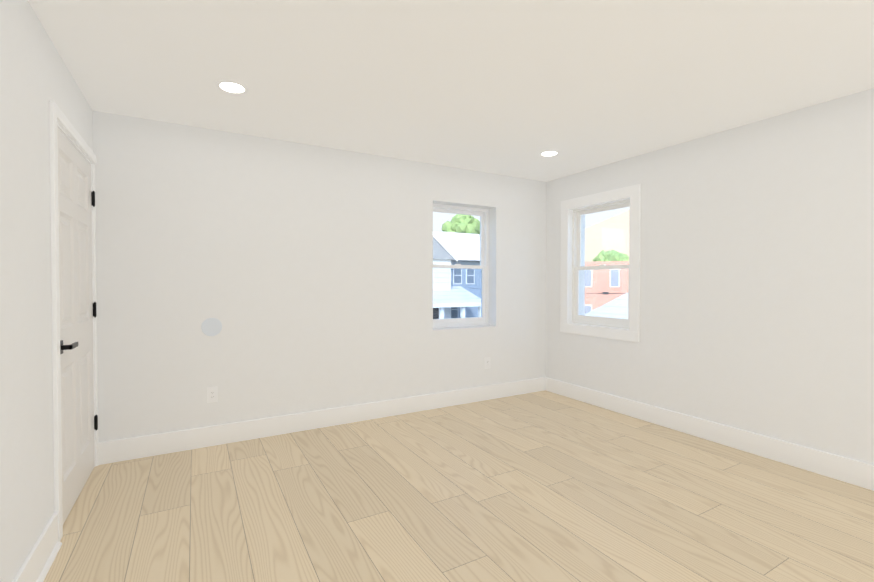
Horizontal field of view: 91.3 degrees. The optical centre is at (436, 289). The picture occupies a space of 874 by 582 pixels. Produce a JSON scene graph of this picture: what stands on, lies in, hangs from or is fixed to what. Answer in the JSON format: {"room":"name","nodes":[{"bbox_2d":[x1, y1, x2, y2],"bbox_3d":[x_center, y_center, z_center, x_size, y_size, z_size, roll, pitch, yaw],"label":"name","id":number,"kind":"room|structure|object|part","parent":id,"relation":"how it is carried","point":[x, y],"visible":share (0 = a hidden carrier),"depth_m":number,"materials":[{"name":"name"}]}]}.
{"room":"empty bedroom","nodes":[
{"label":"empty bedroom","id":0,"kind":"room"},
{"bbox_2d":[0,0,92,581],"bbox_3d":[-1.186,0.030,0.641,0.260,2.600,5.035,0,1,-30],"label":"wall","id":1,"kind":"structure","parent":0,"point":[36,76],"depth_m":1.72,"materials":[{"name":"paint"}]},
{"bbox_2d":[12,512,61,581],"bbox_3d":[-0.811,1.160,0.293,0.032,0.152,4.000,0,1,-30],"label":"baseboard","id":2,"kind":"structure","parent":1,"relation":"attached to","point":[37,564],"depth_m":1.82,"materials":[{"name":"white paint"}]},
{"bbox_2d":[49,100,98,541],"bbox_3d":[-2.122,0.155,2.425,0.161,2.096,1.010,0,1,-30],"label":"door frame","id":3,"kind":"structure","parent":1,"relation":"attached to","point":[60,120],"depth_m":2.04,"materials":[{"name":"white paint"}]},
{"bbox_2d":[57,127,97,523],"bbox_3d":[-2.093,0.188,2.464,0.065,2.019,0.906,0,1,-30],"label":"door leaf","id":4,"kind":"structure","parent":1,"relation":"in","point":[76,300],"depth_m":2.44,"materials":[{"name":"white paint"}]},
{"bbox_2d":[60,340,77,354],"bbox_3d":[-1.891,0.292,2.191,0.052,0.066,0.158,0,1,-30],"label":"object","id":5,"kind":"structure","parent":4,"relation":"attached to","point":[69,347],"depth_m":2.15,"materials":[{"name":"black metal"}]},
{"bbox_3d":[-2.304,0.147,2.856,0.044,1.604,0.015,0,1,-30],"label":"door hinges","id":6,"kind":"part","parent":4,"relation":"part of","materials":[{"name":"black metal"}]},
{"bbox_2d":[93,111,545,441],"bbox_3d":[-0.596,-0.021,4.022,4.630,2.600,0.260,0,1,-30],"label":"wall","id":7,"kind":"structure","parent":0,"point":[302,273],"depth_m":3.49,"materials":[{"name":"paint"}]},
{"bbox_2d":[201,318,221,335],"bbox_3d":[-1.708,0.286,3.241,0.140,0.140,0.006,0,1,-30],"label":"electrical outlet cover","id":8,"kind":"object","parent":7,"relation":"attached to","point":[211,326],"visible":1,"depth_m":3.24,"materials":[{"name":"white plastic"}]},
{"bbox_2d":[207,387,217,402],"bbox_3d":[-1.707,0.801,3.247,0.070,0.115,0.009,0,1,-30],"label":"electrical outlet","id":9,"kind":"object","parent":7,"relation":"attached to","point":[212,394],"visible":1,"depth_m":3.24,"materials":[{"name":"white plastic"}]},
{"bbox_2d":[98,377,543,464],"bbox_3d":[-0.540,1.105,3.911,4.080,0.152,0.018,0,1,-30],"label":"baseboard","id":10,"kind":"structure","parent":7,"relation":"attached to","point":[119,450],"depth_m":3.53,"materials":[{"name":"white paint"}]},
{"bbox_2d":[433,204,488,327],"bbox_3d":[0.210,-0.238,4.528,0.771,1.266,0.085,0,1,-30],"label":"window","id":11,"kind":"structure","parent":7,"relation":"in","point":[483,266],"depth_m":4.61,"materials":[{"name":"white plastic"}]},
{"bbox_2d":[485,357,489,368],"bbox_3d":[0.535,0.782,4.523,0.070,0.115,0.009,0,1,-30],"label":"electrical outlet","id":12,"kind":"object","parent":7,"relation":"attached to","point":[487,363],"visible":1,"depth_m":4.52,"materials":[{"name":"white plastic"}]},
{"bbox_2d":[28,0,873,181],"bbox_3d":[0.713,-1.236,1.702,4.110,0.100,5.035,0,1,-30],"label":"ceiling","id":13,"kind":"structure","parent":0,"point":[514,88],"depth_m":2.31,"materials":[{"name":"paint"}]},
{"bbox_2d":[215,80,248,93],"bbox_3d":[-1.213,-1.200,2.531,0.178,0.017,0.178,0,1,-30],"label":"recessed light","id":14,"kind":"object","parent":13,"relation":"in","point":[231,86],"visible":0.98,"depth_m":2.52,"materials":[{"name":"white paint"}]},
{"bbox_2d":[539,150,559,156],"bbox_3d":[1.006,-1.220,3.827,0.178,0.017,0.178,0,1,-30],"label":"recessed light","id":15,"kind":"object","parent":13,"relation":"in","point":[547,153],"visible":0.92,"depth_m":3.82,"materials":[{"name":"white paint"}]},
{"bbox_2d":[43,390,873,581],"bbox_3d":[-0.047,1.268,1.457,5.710,0.100,5.295,0,1,-30],"label":"floor","id":16,"kind":"structure","parent":0,"point":[544,486],"depth_m":2.34,"materials":[{"name":"brown wood"}]},
{"bbox_2d":[585,210,629,261],"bbox_3d":[32.412,-4.859,62.728,45.000,15.500,12.600,0,1,20],"label":"sky","id":17,"kind":"structure","parent":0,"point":[590,254],"depth_m":59.12,"materials":[{"name":"white"}]},
{"bbox_2d":[546,88,873,464],"bbox_3d":[2.612,-0.002,2.801,0.260,2.600,5.035,0,1,-30],"label":"wall","id":18,"kind":"structure","parent":0,"point":[756,277],"depth_m":3.10,"materials":[{"name":"paint"}]},
{"bbox_2d":[560,184,640,341],"bbox_3d":[1.664,-0.240,4.326,0.158,1.434,0.954,0,1,-30],"label":"window","id":19,"kind":"structure","parent":18,"relation":"in","point":[577,317],"depth_m":4.35,"materials":[{"name":"white wood"}]},
{"bbox_2d":[544,377,873,490],"bbox_3d":[2.491,1.123,2.749,0.018,0.152,5.035,0,1,-30],"label":"baseboard","id":20,"kind":"structure","parent":18,"relation":"attached to","point":[849,470],"depth_m":3.20,"materials":[{"name":"white paint"}]},
{"label":"outside","id":21,"kind":"structure","parent":0,"visible":0},
{"bbox_3d":[7.026,3.533,26.975,200.000,0.200,200.000,0,1,-30],"label":"ground","id":22,"kind":"structure","parent":21,"visible":0},
{"bbox_2d":[433,231,480,318],"bbox_3d":[-0.416,-0.683,32.918,11.000,8.050,13.200,0,1,-30],"label":"house","id":23,"kind":"structure","parent":22,"relation":"on","point":[470,309],"depth_m":30.40,"materials":[{"name":"white"}]},
{"bbox_2d":[442,214,479,233],"bbox_3d":[3.093,-3.104,51.958,5.580,12.317,4.653,0,1,-30],"label":"tree","id":24,"kind":"object","parent":22,"relation":"on","point":[474,222],"depth_m":50.30,"materials":[{"name":"green plant"}]},
{"bbox_2d":[585,293,627,318],"bbox_3d":[7.580,1.406,6.548,8.800,4.670,12.600,0,1,-30],"label":"roof","id":25,"kind":"structure","parent":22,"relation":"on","point":[622,314],"depth_m":6.33,"materials":[{"name":"white"}]},
{"bbox_2d":[585,261,628,313],"bbox_3d":[16.494,0.437,39.925,16.000,5.600,11.080,0,1,20],"label":"brick building","id":26,"kind":"structure","parent":22,"relation":"on","point":[598,275],"depth_m":35.12,"materials":[{"name":"red"}]},
{"bbox_2d":[592,249,628,261],"bbox_3d":[20.571,-0.838,50.622,4.392,7.826,4.254,0,1,-30],"label":"tree","id":27,"kind":"object","parent":22,"relation":"on","point":[620,256],"depth_m":50.04,"materials":[{"name":"green plant"}]},
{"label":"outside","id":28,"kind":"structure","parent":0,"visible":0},
{"bbox_2d":[473,288,623,293],"bbox_3d":[5.527,0.090,21.468,0.060,0.194,14.000,0,1,-30],"label":"power line","id":29,"kind":"object","parent":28,"point":[594,293],"depth_m":18.49,"materials":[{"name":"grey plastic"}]}
]}

